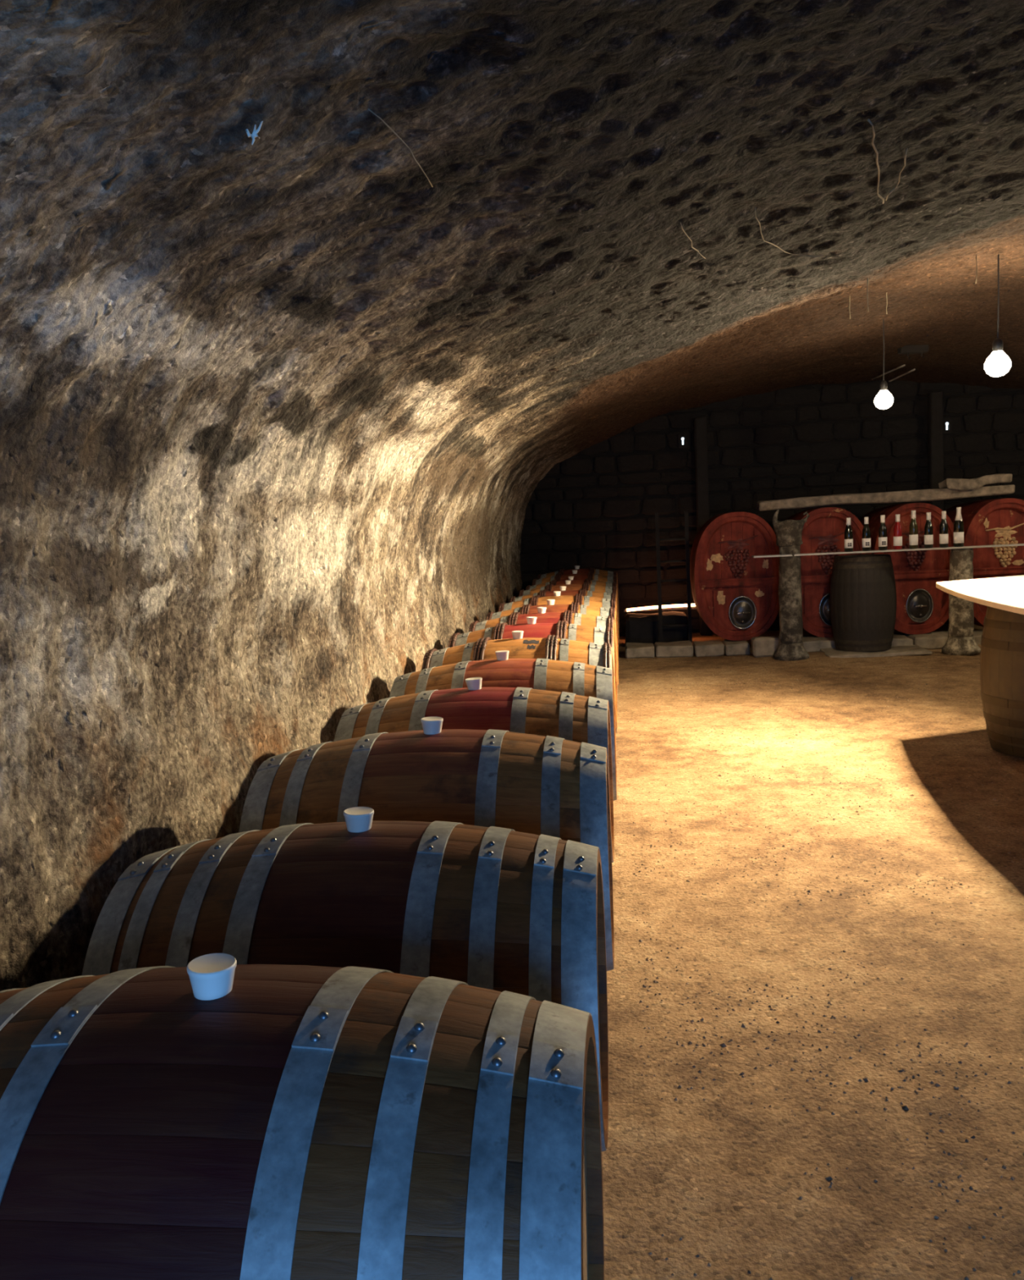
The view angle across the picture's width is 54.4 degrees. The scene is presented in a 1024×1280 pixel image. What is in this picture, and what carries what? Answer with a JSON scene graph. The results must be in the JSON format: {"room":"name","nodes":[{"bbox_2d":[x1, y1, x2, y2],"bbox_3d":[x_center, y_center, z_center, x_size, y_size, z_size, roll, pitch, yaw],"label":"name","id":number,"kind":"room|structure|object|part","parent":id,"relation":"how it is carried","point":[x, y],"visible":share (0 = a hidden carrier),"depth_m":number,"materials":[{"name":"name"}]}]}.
{"room":"wine cellar","nodes":[
{"label":"wine cellar","id":0,"kind":"room"},
{"bbox_2d":[0,431,528,991],"bbox_3d":[-0.598,0.015,5.500,0.236,1.770,14.763,-2,7,6],"label":"wall","id":1,"kind":"structure","parent":0,"point":[174,626],"depth_m":2.81,"materials":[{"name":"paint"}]},
{"bbox_2d":[0,0,1023,503],"bbox_3d":[3.219,-1.574,4.890,7.758,1.311,14.763,-2,7,6],"label":"ceiling","id":2,"kind":"structure","parent":0,"point":[301,299],"depth_m":2.41,"materials":[{"name":"stone"}]},
{"bbox_2d":[244,120,262,145],"bbox_3d":[-0.425,-0.832,1.631,0.039,0.041,0.007,-3,7,0],"label":"tuft","id":3,"kind":"object","parent":2,"relation":"attached to","point":[254,135],"visible":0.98,"depth_m":1.63,"materials":[{"name":"plant"}]},
{"bbox_2d":[368,108,432,187],"bbox_3d":[-0.205,-0.969,1.984,0.024,0.022,0.461,-2,7,10],"label":"strand","id":4,"kind":"object","parent":2,"relation":"attached to","point":[391,130],"visible":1,"depth_m":1.92,"materials":[{"name":"brown plant"}]},
{"bbox_2d":[680,222,705,258],"bbox_3d":[0.614,-1.357,3.398,0.017,0.037,0.630,-1,7,18],"label":"strand","id":5,"kind":"object","parent":2,"relation":"attached to","point":[680,222],"visible":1,"depth_m":3.38,"materials":[{"name":"brown plant"}]},
{"bbox_2d":[754,207,824,257],"bbox_3d":[0.992,-1.486,3.682,0.104,0.055,0.977,1,8,30],"label":"strand","id":6,"kind":"object","parent":2,"relation":"attached to","point":[754,207],"visible":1,"depth_m":3.73,"materials":[{"name":"brown plant"}]},
{"bbox_2d":[866,277,868,311],"bbox_3d":[1.782,-1.736,4.985,0.008,0.181,0.013,-4,7,-13],"label":"hanging cobweb","id":7,"kind":"object","parent":2,"relation":"hanging from","point":[868,277],"visible":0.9,"depth_m":4.99},
{"bbox_2d":[866,119,884,204],"bbox_3d":[1.135,-1.467,3.096,0.021,0.056,0.978,0,7,22],"label":"strand","id":8,"kind":"object","parent":2,"relation":"attached to","point":[868,120],"visible":1,"depth_m":2.95,"materials":[{"name":"brown plant"}]},
{"bbox_2d":[874,319,893,409],"bbox_3d":[2.815,-2.103,7.543,0.138,0.697,0.138,-2,7,6],"label":"hanging bulb","id":9,"kind":"object","parent":2,"relation":"hanging from","point":[883,400],"visible":0.98,"depth_m":7.53,"materials":[{"name":"beige glass"}]},
{"bbox_3d":[2.812,-2.207,7.532,0.012,0.487,0.008,-5,7,-20],"label":"cord","id":10,"kind":"part","parent":9,"relation":"part of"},
{"bbox_2d":[880,380,887,391],"bbox_3d":[2.824,-1.931,7.563,0.054,0.079,0.054,-2,7,6],"label":"socket","id":11,"kind":"object","parent":9,"relation":"attached to","point":[883,384],"depth_m":7.54,"materials":[{"name":"black metal"}]},
{"bbox_3d":[2.829,-1.834,7.574,0.138,0.155,0.138,-2,7,6],"label":"bulb","id":12,"kind":"part","parent":9,"relation":"part of","materials":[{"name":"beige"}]},
{"bbox_2d":[871,364,905,379],"bbox_3d":[4.115,-2.919,10.834,0.078,0.068,1.297,-2,7,6],"label":"cable","id":13,"kind":"object","parent":2,"relation":"attached to","point":[904,365],"visible":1,"depth_m":10.88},
{"bbox_2d":[884,148,907,200],"bbox_3d":[1.259,-1.510,3.238,0.029,0.036,0.608,-1,7,15],"label":"strand","id":14,"kind":"object","parent":2,"relation":"attached to","point":[895,187],"visible":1,"depth_m":3.25,"materials":[{"name":"brown plant"}]},
{"bbox_2d":[888,368,915,382],"bbox_3d":[4.436,-3.006,11.396,0.072,0.056,1.552,-2,7,8],"label":"cable","id":15,"kind":"object","parent":2,"relation":"attached to","point":[902,375],"visible":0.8,"depth_m":11.36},
{"bbox_2d":[897,344,928,359],"bbox_3d":[3.700,-2.651,9.175,0.256,0.136,0.111,-2,7,6],"label":"block","id":16,"kind":"object","parent":2,"relation":"attached to","point":[906,349],"visible":1,"depth_m":9.13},
{"bbox_2d":[974,255,977,284],"bbox_3d":[2.592,-2.079,5.558,0.010,0.171,0.010,-8,8,-38],"label":"hanging cobweb","id":17,"kind":"object","parent":2,"relation":"hanging from","point":[975,255],"visible":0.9,"depth_m":5.56},
{"bbox_2d":[983,253,1010,377],"bbox_3d":[2.740,-1.842,5.614,0.138,0.701,0.138,-2,7,6],"label":"hanging bulb","id":18,"kind":"object","parent":2,"relation":"hanging from","point":[997,363],"visible":0.98,"depth_m":5.61,"materials":[{"name":"beige glass"}]},
{"bbox_2d":[991,337,1002,351],"bbox_3d":[2.749,-1.668,5.634,0.054,0.079,0.054,-2,7,6],"label":"socket","id":19,"kind":"object","parent":18,"relation":"attached to","point":[997,344],"depth_m":5.61,"materials":[{"name":"black metal"}]},
{"bbox_3d":[2.754,-1.571,5.646,0.138,0.155,0.138,-2,7,6],"label":"bulb","id":20,"kind":"part","parent":18,"relation":"part of","materials":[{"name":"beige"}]},
{"bbox_3d":[2.737,-1.946,5.603,0.012,0.491,0.008,-5,7,-20],"label":"cord","id":21,"kind":"part","parent":18,"relation":"part of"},
{"bbox_2d":[519,357,1023,636],"bbox_3d":[3.987,-1.708,12.140,8.700,3.300,0.369,-2,7,6],"label":"wall","id":22,"kind":"structure","parent":0,"point":[596,508],"depth_m":12.05,"materials":[{"name":"brick"}]},
{"bbox_2d":[678,434,687,448],"bbox_3d":[2.069,-2.409,12.061,0.100,0.160,0.040,-2,7,6],"label":"window","id":23,"kind":"structure","parent":22,"relation":"in","point":[685,446],"depth_m":12.04,"materials":[{"name":"white glass"}]},
{"bbox_2d":[942,418,951,433],"bbox_3d":[5.117,-2.517,11.715,0.100,0.160,0.040,-2,7,6],"label":"window","id":24,"kind":"structure","parent":22,"relation":"in","point":[947,427],"depth_m":11.70,"materials":[{"name":"white glass"}]},
{"bbox_2d":[601,623,1023,1279],"bbox_3d":[3.303,0.724,4.940,8.190,0.058,15.090,-2,7,6],"label":"floor","id":25,"kind":"structure","parent":0,"point":[729,1186],"depth_m":3.14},
{"bbox_2d":[624,611,688,644],"bbox_3d":[1.676,-0.122,11.514,0.740,0.374,0.622,-2,7,6],"label":"block","id":26,"kind":"object","parent":25,"relation":"on","point":[638,628],"visible":0.68,"depth_m":11.22,"materials":[{"name":"black"}]},
{"bbox_2d":[623,603,696,611],"bbox_3d":[1.815,-0.388,11.872,0.950,0.067,0.052,-2,7,6],"label":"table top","id":27,"kind":"object","parent":26,"relation":"on","point":[677,606],"visible":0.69,"depth_m":11.87,"materials":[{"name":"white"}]},
{"bbox_2d":[654,511,692,643],"bbox_3d":[1.785,-0.657,10.990,0.360,1.500,0.105,-2,7,6],"label":"ladder","id":28,"kind":"object","parent":25,"relation":"on","point":[686,539],"visible":0.94,"depth_m":10.98,"materials":[{"name":"brown wood"}]},
{"bbox_3d":[1.626,-0.651,11.008,0.040,1.500,0.030,-2,4,6],"label":"rail","id":29,"kind":"part","parent":28,"relation":"part of","materials":[{"name":"black metal"}]},
{"bbox_3d":[1.944,-0.663,10.972,0.040,1.500,0.030,-2,4,6],"label":"rail","id":30,"kind":"part","parent":28,"relation":"part of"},
{"bbox_2d":[693,416,711,635],"bbox_3d":[2.314,-1.359,12.048,0.161,2.640,0.134,-2,7,6],"label":"wall post","id":31,"kind":"object","parent":25,"relation":"on","point":[700,423],"visible":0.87,"depth_m":11.92,"materials":[{"name":"brown wood"}]},
{"bbox_2d":[772,509,809,661],"bbox_3d":[2.727,-0.543,9.766,0.333,1.478,0.341,-5,7,-20],"label":"stone column","id":32,"kind":"structure","parent":25,"relation":"on","point":[788,532],"depth_m":9.69,"materials":[{"name":"grey stone"}]},
{"bbox_2d":[624,630,982,658],"bbox_3d":[3.481,0.010,10.237,4.612,0.216,0.686,-2,7,6],"label":"stone curb","id":33,"kind":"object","parent":25,"relation":"on","point":[761,646],"depth_m":10.30,"materials":[{"name":"stone"}]},
{"bbox_2d":[689,511,779,640],"bbox_3d":[2.442,-0.737,11.040,0.914,1.350,1.345,-2,7,6],"label":"wine vat","id":34,"kind":"object","parent":33,"relation":"on","point":[735,593],"visible":1,"depth_m":10.46,"materials":[{"name":"red paint"}]},
{"bbox_3d":[2.397,-0.326,10.510,0.525,0.430,0.040,-2,7,6],"label":"door panel","id":35,"kind":"part","parent":34,"relation":"part of","materials":[{"name":"red paint"}]},
{"bbox_3d":[2.425,-0.242,10.449,0.142,0.121,0.055,-2,7,6],"label":"handle","id":36,"kind":"part","parent":34,"relation":"part of","materials":[{"name":"metal"}]},
{"bbox_2d":[786,506,871,637],"bbox_3d":[3.356,-0.771,10.936,0.870,1.350,1.345,-2,7,6],"label":"wine vat","id":37,"kind":"object","parent":33,"relation":"on","point":[823,531],"visible":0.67,"depth_m":10.35,"materials":[{"name":"red paint"}]},
{"bbox_3d":[3.311,-0.359,10.406,0.500,0.430,0.040,-2,7,6],"label":"door panel","id":38,"kind":"part","parent":37,"relation":"part of","materials":[{"name":"red paint"}]},
{"bbox_2d":[755,484,1014,511],"bbox_3d":[3.849,-1.476,10.325,2.558,0.134,0.198,-3,7,7],"label":"beam","id":39,"kind":"structure","parent":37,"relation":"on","point":[926,495],"depth_m":10.25,"materials":[{"name":"brown wood"}]},
{"bbox_2d":[937,473,1012,490],"bbox_3d":[4.741,-1.611,10.188,0.667,0.152,0.262,-3,7,3],"label":"plank","id":40,"kind":"object","parent":39,"relation":"on","point":[962,484],"visible":1,"depth_m":10.08,"materials":[{"name":"brown wood"}]},
{"bbox_2d":[859,502,953,634],"bbox_3d":[4.225,-0.803,10.837,0.870,1.350,1.345,-2,7,6],"label":"wine vat","id":41,"kind":"object","parent":33,"relation":"on","point":[922,607],"visible":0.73,"depth_m":10.26,"materials":[{"name":"red paint"}]},
{"bbox_3d":[4.179,-0.391,10.307,0.500,0.430,0.040,-2,7,6],"label":"door panel","id":42,"kind":"part","parent":41,"relation":"part of","materials":[{"name":"red paint"}]},
{"bbox_3d":[4.206,-0.307,10.246,0.135,0.121,0.055,-2,7,6],"label":"handle","id":43,"kind":"part","parent":41,"relation":"part of","materials":[{"name":"metal"}]},
{"bbox_2d":[944,497,1023,626],"bbox_3d":[5.098,-0.835,10.738,0.870,1.350,1.345,-2,7,6],"label":"wine vat","id":44,"kind":"object","parent":33,"relation":"on","point":[991,522],"visible":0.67,"depth_m":10.15,"materials":[{"name":"red paint"}]},
{"bbox_3d":[5.053,-0.423,10.208,0.500,0.430,0.040,-2,7,6],"label":"door panel","id":45,"kind":"part","parent":44,"relation":"part of","materials":[{"name":"red paint"}]},
{"bbox_3d":[5.035,-0.764,10.157,0.778,1.258,0.042,-2,7,6],"label":"moulding","id":46,"kind":"part","parent":44,"relation":"part of","materials":[{"name":"red paint"}]},
{"bbox_2d":[627,657,1023,1279],"bbox_3d":[2.972,0.708,5.313,4.878,0.036,8.737,-2,7,6],"label":"gravel","id":47,"kind":"object","parent":25,"relation":"on","point":[828,1178],"visible":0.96,"depth_m":2.97,"materials":[{"name":"brown gravel"}]},
{"bbox_2d":[819,644,932,657],"bbox_3d":[3.608,0.111,9.974,0.971,0.058,0.646,-2,7,6],"label":"stone slab","id":48,"kind":"object","parent":25,"relation":"on","point":[909,650],"visible":0.69,"depth_m":9.74,"materials":[{"name":"stone"}]},
{"bbox_2d":[829,554,896,651],"bbox_3d":[3.512,-0.379,9.966,0.630,0.931,0.629,-3,7,1],"label":"barrel","id":49,"kind":"object","parent":48,"relation":"on","point":[863,594],"visible":1,"depth_m":9.72,"materials":[{"name":"brown wood"}]},
{"bbox_2d":[927,391,943,625],"bbox_3d":[4.993,-1.517,11.729,0.153,2.767,0.137,-2,7,6],"label":"wall post","id":50,"kind":"object","parent":25,"relation":"on","point":[935,399],"visible":0.53,"depth_m":11.59,"materials":[{"name":"brown wood"}]},
{"bbox_2d":[941,547,980,655],"bbox_3d":[4.343,-0.379,9.632,0.340,1.022,0.341,-2,7,6],"label":"stone column","id":51,"kind":"structure","parent":25,"relation":"on","point":[960,641],"depth_m":9.55,"materials":[{"name":"grey stone"}]},
{"bbox_2d":[751,543,1023,557],"bbox_3d":[3.659,-0.857,9.598,2.620,0.028,0.140,-2,7,6],"label":"shelf","id":52,"kind":"object","parent":51,"relation":"on","point":[1010,544],"visible":0.98,"depth_m":9.54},
{"bbox_2d":[844,517,853,551],"bbox_3d":[3.249,-1.016,9.608,0.080,0.325,0.081,-2,7,6],"label":"wine bottle","id":53,"kind":"object","parent":52,"relation":"on","point":[848,537],"visible":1,"depth_m":9.58,"materials":[{"name":"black glass"}]},
{"bbox_2d":[862,516,871,551],"bbox_3d":[3.414,-1.022,9.589,0.080,0.325,0.081,-2,7,6],"label":"wine bottle","id":54,"kind":"object","parent":52,"relation":"on","point":[866,545],"visible":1,"depth_m":9.56,"materials":[{"name":"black glass"}]},
{"bbox_2d":[878,515,887,550],"bbox_3d":[3.565,-1.032,9.571,0.080,0.335,0.081,-2,7,6],"label":"wine bottle","id":55,"kind":"object","parent":52,"relation":"on","point":[882,539],"visible":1,"depth_m":9.54,"materials":[{"name":"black glass"}]},
{"bbox_2d":[893,514,902,549],"bbox_3d":[3.703,-1.037,9.556,0.080,0.335,0.080,-2,7,6],"label":"wine bottle","id":56,"kind":"object","parent":52,"relation":"on","point":[897,530],"visible":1,"depth_m":9.53,"materials":[{"name":"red glass"}]},
{"bbox_2d":[908,510,917,548],"bbox_3d":[3.847,-1.058,9.538,0.080,0.365,0.080,-2,7,6],"label":"wine bottle","id":57,"kind":"object","parent":52,"relation":"on","point":[913,529],"visible":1,"depth_m":9.51,"materials":[{"name":"green glass"}]},
{"bbox_2d":[924,512,933,548],"bbox_3d":[3.986,-1.050,9.524,0.080,0.340,0.080,-2,7,6],"label":"wine bottle","id":58,"kind":"object","parent":52,"relation":"on","point":[928,529],"visible":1,"depth_m":9.50,"materials":[{"name":"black glass"}]},
{"bbox_2d":[938,511,947,547],"bbox_3d":[4.124,-1.058,9.508,0.080,0.345,0.080,-2,7,6],"label":"wine bottle","id":59,"kind":"object","parent":52,"relation":"on","point":[943,529],"visible":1,"depth_m":9.48,"materials":[{"name":"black glass"}]},
{"bbox_2d":[953,506,963,546],"bbox_3d":[4.258,-1.078,9.491,0.092,0.375,0.092,-2,7,6],"label":"wine bottle","id":60,"kind":"object","parent":52,"relation":"on","point":[957,523],"visible":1,"depth_m":9.46,"materials":[{"name":"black glass"}]},
{"bbox_3d":[4.259,-1.072,9.491,0.090,0.363,0.090,-2,7,6],"label":"glass","id":61,"kind":"part","parent":60,"relation":"part of","materials":[{"name":"black"}]},
{"bbox_2d":[979,605,1023,757],"bbox_3d":[3.086,0.163,5.742,0.700,0.950,0.699,-4,7,-11],"label":"barrel","id":62,"kind":"object","parent":25,"relation":"on","point":[1002,642],"visible":0.73,"depth_m":5.63,"materials":[{"name":"brown wood"}]},
{"bbox_2d":[935,574,1023,614],"bbox_3d":[3.071,-0.199,4.595,1.635,0.031,3.680,-2,7,6],"label":"tabletop","id":63,"kind":"object","parent":62,"relation":"on","point":[1004,593],"visible":1,"depth_m":5.25,"materials":[{"name":"white"}]},
{"bbox_3d":[-0.064,0.602,6.666,0.130,0.180,11.900,-2,7,6],"label":"rail","id":64,"kind":"object","parent":25,"relation":"on","visible":0},
{"bbox_2d":[0,953,604,1279],"bbox_3d":[-0.367,0.779,1.315,0.950,0.740,0.702,-2,7,7],"label":"wine barrel","id":65,"kind":"object","parent":64,"relation":"on","point":[213,1117],"visible":1,"depth_m":1.09,"materials":[{"name":"brown wood"}]},
{"bbox_2d":[81,806,608,1151],"bbox_3d":[-0.291,0.700,2.037,0.950,0.723,0.686,-2,7,7],"label":"wine barrel","id":66,"kind":"object","parent":64,"relation":"on","point":[498,908],"visible":0.56,"depth_m":1.82,"materials":[{"name":"brown wood"}]},
{"bbox_2d":[238,716,613,970],"bbox_3d":[-0.203,0.592,2.784,0.950,0.758,0.719,-2,7,6],"label":"wine barrel","id":67,"kind":"object","parent":64,"relation":"on","point":[553,786],"visible":0.49,"depth_m":2.56,"materials":[{"name":"brown wood"}]},
{"bbox_2d":[333,676,613,862],"bbox_3d":[-0.118,0.501,3.620,0.950,0.735,0.697,-2,7,7],"label":"wine barrel","id":68,"kind":"object","parent":64,"relation":"on","point":[572,717],"visible":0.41,"depth_m":3.44,"materials":[{"name":"brown wood"}]},
{"bbox_2d":[389,649,617,800],"bbox_3d":[-0.024,0.409,4.399,0.950,0.729,0.692,-2,7,6],"label":"wine barrel","id":69,"kind":"object","parent":64,"relation":"on","point":[583,679],"visible":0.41,"depth_m":4.22,"materials":[{"name":"brown wood"}]},
{"bbox_2d":[421,630,615,738],"bbox_3d":[0.047,0.325,5.121,0.950,0.747,0.721,-2,7,7],"label":"wine barrel","id":70,"kind":"object","parent":64,"relation":"on","point":[552,647],"visible":0.3,"depth_m":4.95,"materials":[{"name":"brown wood"}]},
{"bbox_2d":[448,617,617,733],"bbox_3d":[0.131,0.237,5.841,0.950,0.748,0.721,-2,7,7],"label":"wine barrel","id":71,"kind":"object","parent":64,"relation":"on","point":[562,628],"visible":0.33,"depth_m":5.68,"materials":[{"name":"brown wood"}]},
{"bbox_2d":[468,607,617,697],"bbox_3d":[0.213,0.147,6.631,0.950,0.734,0.708,-2,7,7],"label":"wine barrel","id":72,"kind":"object","parent":64,"relation":"on","point":[578,619],"visible":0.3,"depth_m":6.49,"materials":[{"name":"brown wood"}]},
{"bbox_2d":[485,599,618,687],"bbox_3d":[0.303,0.060,7.391,0.950,0.723,0.698,-2,7,7],"label":"wine barrel","id":73,"kind":"object","parent":64,"relation":"on","point":[551,606],"visible":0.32,"depth_m":7.25,"materials":[{"name":"brown wood"}]},
{"bbox_2d":[497,591,618,669],"bbox_3d":[0.386,-0.035,8.161,0.950,0.728,0.703,-2,7,6],"label":"wine barrel","id":74,"kind":"object","parent":64,"relation":"on","point":[537,600],"visible":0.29,"depth_m":8.02,"materials":[{"name":"brown wood"}]},
{"bbox_2d":[509,586,617,642],"bbox_3d":[0.475,-0.130,9.001,0.950,0.713,0.687,-2,7,6],"label":"wine barrel","id":75,"kind":"object","parent":64,"relation":"on","point":[562,588],"visible":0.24,"depth_m":8.87,"materials":[{"name":"brown wood"}]},
{"bbox_2d":[518,580,618,645],"bbox_3d":[0.562,-0.226,9.760,0.950,0.720,0.694,-2,7,7],"label":"wine barrel","id":76,"kind":"object","parent":64,"relation":"on","point":[587,586],"visible":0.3,"depth_m":9.62,"materials":[{"name":"brown wood"}]},
{"bbox_2d":[525,576,616,590],"bbox_3d":[0.637,-0.314,10.511,0.950,0.715,0.690,-2,7,6],"label":"wine barrel","id":77,"kind":"object","parent":64,"relation":"on","point":[554,582],"visible":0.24,"depth_m":10.39,"materials":[{"name":"brown wood"}]},
{"bbox_2d":[531,569,618,618],"bbox_3d":[0.723,-0.416,11.239,0.950,0.743,0.717,-2,7,7],"label":"wine barrel","id":78,"kind":"object","parent":64,"relation":"on","point":[558,576],"visible":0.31,"depth_m":11.09,"materials":[{"name":"brown wood"}]},
{"bbox_2d":[537,565,617,579],"bbox_3d":[0.797,-0.512,11.959,0.950,0.761,0.734,-2,7,7],"label":"wine barrel","id":79,"kind":"object","parent":64,"relation":"on","point":[562,571],"visible":0.16,"depth_m":11.82,"materials":[{"name":"brown wood"}]}
]}

